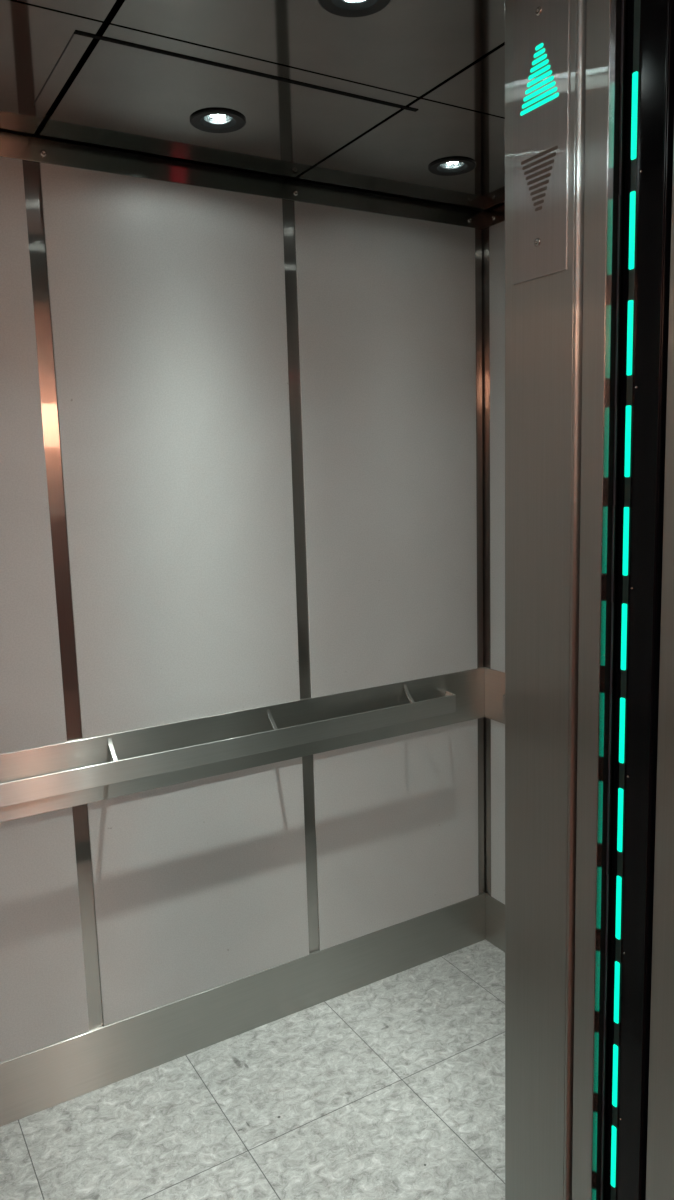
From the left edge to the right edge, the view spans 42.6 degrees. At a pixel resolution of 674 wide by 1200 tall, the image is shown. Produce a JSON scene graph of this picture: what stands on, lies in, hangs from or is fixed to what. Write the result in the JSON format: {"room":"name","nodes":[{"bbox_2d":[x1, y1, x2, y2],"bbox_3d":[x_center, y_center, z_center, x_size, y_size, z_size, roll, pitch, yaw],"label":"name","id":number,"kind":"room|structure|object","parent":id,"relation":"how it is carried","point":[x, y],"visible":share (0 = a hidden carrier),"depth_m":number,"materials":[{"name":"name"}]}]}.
{"room":"elevator interior","nodes":[
{"label":"elevator interior","id":0,"kind":"room"},
{"bbox_2d":[46,0,119,115],"bbox_3d":[-0.067,-1.094,1.566,2.070,0.030,1.420,-7,10,-30],"label":"ceiling","id":1,"kind":"structure","parent":0,"point":[117,1],"depth_m":1.73,"materials":[{"name":"black metal"}]},
{"bbox_2d":[0,0,102,133],"bbox_3d":[-0.832,-1.003,1.564,0.662,0.012,0.551,-7,10,-30],"label":"ceiling panel","id":2,"kind":"object","parent":1,"relation":"attached to","point":[33,38],"visible":0.94,"depth_m":1.61,"materials":[{"name":"metal"}]},
{"bbox_2d":[33,34,74,105],"bbox_3d":[-0.551,-1.020,1.673,0.002,0.001,0.338,-7,10,-30],"label":"trim","id":3,"kind":"structure","parent":2,"relation":"attached to","point":[73,34],"depth_m":1.65,"materials":[{"name":"black metal"}]},
{"bbox_2d":[17,0,115,20],"bbox_3d":[-0.521,-0.936,1.050,0.662,0.012,0.644,-7,10,-30],"label":"ceiling panel","id":4,"kind":"object","parent":1,"relation":"attached to","point":[94,9],"visible":1,"depth_m":1.44,"materials":[{"name":"metal"}]},
{"bbox_2d":[39,17,416,176],"bbox_3d":[-0.254,-1.070,1.904,0.660,0.012,0.551,-7,10,-30],"label":"ceiling panel","id":5,"kind":"object","parent":1,"relation":"attached to","point":[118,95],"visible":0.83,"depth_m":1.85,"materials":[{"name":"metal"}]},
{"bbox_2d":[190,109,245,132],"bbox_3d":[-0.265,-1.079,1.921,0.124,0.035,0.124,-7,10,-30],"label":"recessed light","id":6,"kind":"object","parent":5,"relation":"attached to","point":[209,120],"visible":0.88,"depth_m":1.94,"materials":[{"name":"black metal"}]},
{"bbox_2d":[74,31,417,111],"bbox_3d":[-0.143,-1.038,1.712,0.744,0.001,0.011,-7,10,-30],"label":"trim","id":7,"kind":"structure","parent":5,"relation":"attached to","point":[75,32],"depth_m":1.68,"materials":[{"name":"black metal"}]},
{"bbox_2d":[110,0,504,96],"bbox_3d":[0.056,-1.003,1.390,0.660,0.012,0.644,-7,10,-30],"label":"ceiling panel","id":8,"kind":"object","parent":1,"relation":"attached to","point":[411,47],"visible":0.94,"depth_m":1.55,"materials":[{"name":"metal"}]},
{"bbox_2d":[318,0,390,16],"bbox_3d":[0.030,-1.015,1.433,0.124,0.035,0.124,-7,10,-30],"label":"recessed light","id":9,"kind":"object","parent":8,"relation":"attached to","point":[344,8],"visible":1,"depth_m":1.47,"materials":[{"name":"black metal"}]},
{"bbox_2d":[298,95,504,208],"bbox_3d":[0.316,-1.136,2.239,0.650,0.012,0.551,-7,10,-30],"label":"ceiling panel","id":10,"kind":"object","parent":1,"relation":"attached to","point":[395,155],"visible":0.66,"depth_m":2.18,"materials":[{"name":"metal"}]},
{"bbox_2d":[428,158,475,175],"bbox_3d":[0.300,-1.144,2.254,0.124,0.035,0.124,-7,10,-30],"label":"recessed light","id":11,"kind":"object","parent":10,"relation":"attached to","point":[448,166],"visible":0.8,"depth_m":2.27,"materials":[{"name":"black metal"}]},
{"bbox_2d":[423,42,504,116],"bbox_3d":[0.625,-1.069,1.726,0.650,0.012,0.644,-7,10,-30],"label":"ceiling panel","id":12,"kind":"object","parent":1,"relation":"attached to","point":[479,86],"visible":0.09,"depth_m":1.79,"materials":[{"name":"metal"}]},
{"bbox_2d":[0,115,483,1029],"bbox_3d":[-0.396,0.019,2.344,2.030,2.560,0.024,-7,10,-30],"label":"wall","id":13,"kind":"structure","parent":0,"point":[31,170],"depth_m":2.31,"materials":[{"name":"metal"}]},
{"bbox_2d":[0,157,66,753],"bbox_3d":[-0.975,-0.296,1.936,0.628,1.409,0.006,-7,10,-30],"label":"panel","id":14,"kind":"object","parent":13,"relation":"attached to","point":[32,710],"visible":1,"depth_m":2.08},
{"bbox_2d":[0,807,88,1062],"bbox_3d":[-0.941,0.872,2.108,0.628,0.651,0.006,-7,10,-30],"label":"panel","id":15,"kind":"object","parent":13,"relation":"attached to","point":[43,996],"visible":1,"depth_m":2.21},
{"bbox_2d":[39,163,299,738],"bbox_3d":[-0.401,-0.362,2.274,0.634,1.409,0.006,-7,10,-30],"label":"panel","id":16,"kind":"object","parent":13,"relation":"attached to","point":[168,299],"visible":1,"depth_m":2.25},
{"bbox_2d":[87,757,308,1025],"bbox_3d":[-0.367,0.806,2.447,0.634,0.651,0.006,-7,10,-30],"label":"panel","id":17,"kind":"object","parent":13,"relation":"attached to","point":[200,885],"visible":1,"depth_m":2.43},
{"bbox_2d":[0,132,482,229],"bbox_3d":[-0.418,-1.075,2.166,2.030,0.053,0.014,-7,10,-30],"label":"trim","id":18,"kind":"structure","parent":13,"relation":"attached to","point":[24,148],"depth_m":2.24,"materials":[{"name":"metal"}]},
{"bbox_2d":[0,667,484,821],"bbox_3d":[-0.362,0.412,2.364,2.030,0.171,0.064,-7,10,-30],"label":"handrail","id":19,"kind":"object","parent":13,"relation":"attached to","point":[33,781],"visible":1,"depth_m":2.40,"materials":[{"name":"metal"}]},
{"bbox_2d":[0,892,485,1126],"bbox_3d":[-0.353,1.202,2.504,2.030,0.171,0.010,-7,10,-30],"label":"baseboard","id":20,"kind":"structure","parent":13,"relation":"attached to","point":[36,1081],"depth_m":2.51,"materials":[{"name":"metal"}]},
{"bbox_2d":[294,201,476,697],"bbox_3d":[0.175,-0.429,2.613,0.630,1.409,0.006,-7,10,-30],"label":"panel","id":21,"kind":"object","parent":13,"relation":"attached to","point":[387,316],"visible":1,"depth_m":2.59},
{"bbox_2d":[313,719,478,950],"bbox_3d":[0.209,0.739,2.785,0.630,0.651,0.006,-7,10,-30],"label":"panel","id":22,"kind":"object","parent":13,"relation":"attached to","point":[396,818],"visible":1,"depth_m":2.77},
{"bbox_2d":[0,939,504,1199],"bbox_3d":[0.015,1.385,1.915,2.070,0.040,1.460,-7,10,-30],"label":"floor","id":23,"kind":"structure","parent":0,"point":[392,1087],"depth_m":2.22,"materials":[{"name":"grey tile"}]},
{"bbox_2d":[481,201,504,894],"bbox_3d":[0.813,-0.014,2.329,0.024,2.560,1.285,-7,10,-30],"label":"wall","id":24,"kind":"structure","parent":0,"point":[484,232],"depth_m":2.81,"materials":[{"name":"metal"}]},
{"bbox_2d":[483,202,504,228],"bbox_3d":[0.773,-1.107,2.146,0.014,0.053,1.246,-7,10,-30],"label":"trim","id":25,"kind":"structure","parent":24,"relation":"attached to","point":[494,215],"depth_m":2.63,"materials":[{"name":"metal"}]},
{"bbox_2d":[485,893,504,951],"bbox_3d":[0.841,1.171,2.483,0.010,0.171,1.246,-7,10,-30],"label":"baseboard","id":26,"kind":"structure","parent":24,"relation":"attached to","point":[495,910],"depth_m":2.97,"materials":[{"name":"metal"}]},
{"bbox_2d":[485,667,504,723],"bbox_3d":[0.793,0.380,2.354,0.064,0.171,1.240,-7,10,-30],"label":"handrail","id":27,"kind":"object","parent":24,"relation":"attached to","point":[494,679],"visible":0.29,"depth_m":2.85,"materials":[{"name":"metal"}]},
{"bbox_2d":[489,221,504,671],"bbox_3d":[0.639,-0.428,2.514,0.006,1.409,0.580,-7,10,-30],"label":"panel","id":28,"kind":"object","parent":24,"relation":"attached to","point":[496,232],"visible":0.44,"depth_m":2.72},
{"bbox_2d":[491,719,504,903],"bbox_3d":[0.673,0.740,2.687,0.006,0.651,0.580,-7,10,-30],"label":"panel","id":29,"kind":"object","parent":24,"relation":"attached to","point":[497,728],"visible":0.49,"depth_m":2.90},
{"bbox_2d":[505,0,576,1199],"bbox_3d":[0.731,0.117,1.463,1.067,2.560,0.124,-7,10,-30],"label":"door jamb","id":30,"kind":"structure","parent":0,"point":[538,311],"depth_m":1.19,"materials":[{"name":"metal"}]},
{"bbox_2d":[513,0,569,284],"bbox_3d":[0.252,-0.586,1.076,0.005,0.354,0.096,-7,10,-30],"label":"lantern","id":31,"kind":"object","parent":30,"relation":"attached to","point":[541,28],"visible":1,"depth_m":1.07,"materials":[{"name":"metal"}]},
{"bbox_2d":[564,0,586,1199],"bbox_3d":[0.317,0.231,1.149,0.022,2.450,0.009,-7,10,-30],"label":"trim","id":32,"kind":"structure","parent":30,"relation":"attached to","point":[581,4],"depth_m":1.10,"materials":[{"name":"metal"}]},
{"bbox_2d":[572,0,609,1199],"bbox_3d":[0.328,0.234,1.123,0.010,2.450,0.035,-7,10,-30],"label":"elevator door","id":33,"kind":"structure","parent":30,"relation":"attached to","point":[598,11],"depth_m":1.08,"materials":[{"name":"metal"}]},
{"bbox_2d":[591,0,615,1199],"bbox_3d":[0.337,0.236,1.107,0.009,2.450,0.001,-7,10,-30],"label":"trim","id":34,"kind":"structure","parent":30,"relation":"attached to","point":[612,36],"depth_m":1.07,"materials":[{"name":"metal"}]},
{"bbox_2d":[596,0,624,1199],"bbox_3d":[0.340,0.233,1.129,0.016,2.450,0.034,-7,10,-30],"label":"trim","id":35,"kind":"structure","parent":30,"relation":"attached to","point":[618,2],"depth_m":1.07,"materials":[{"name":"metal"}]},
{"bbox_2d":[604,0,628,1199],"bbox_3d":[0.445,0.182,1.075,0.022,2.640,0.255,-7,10,-30],"label":"wall","id":36,"kind":"structure","parent":0,"point":[626,1],"depth_m":1.14,"materials":[{"name":"metal"}]},
{"bbox_2d":[601,0,623,1199],"bbox_3d":[0.350,0.240,1.113,0.002,2.400,0.002,-7,10,-30],"label":"trim","id":37,"kind":"structure","parent":36,"relation":"attached to","point":[622,21],"depth_m":1.07,"materials":[{"name":"metal"}]},
{"bbox_2d":[606,0,673,1199],"bbox_3d":[0.390,0.226,1.101,0.048,2.430,0.058,-7,10,-30],"label":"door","id":38,"kind":"structure","parent":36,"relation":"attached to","point":[650,66],"depth_m":1.05,"materials":[{"name":"black plastic"}]},
{"bbox_3d":[-0.236,0.134,0.539,6.800,2.850,0.104,-7,10,-30],"label":"wall","id":39,"kind":"structure","parent":0,"visible":0},
{"bbox_2d":[646,139,673,1199],"bbox_3d":[0.448,0.174,0.994,0.046,2.600,0.157,-7,10,-30],"label":"elevator door","id":40,"kind":"structure","parent":39,"relation":"attached to","point":[660,1129],"depth_m":1.06,"materials":[{"name":"metal"}]}
]}

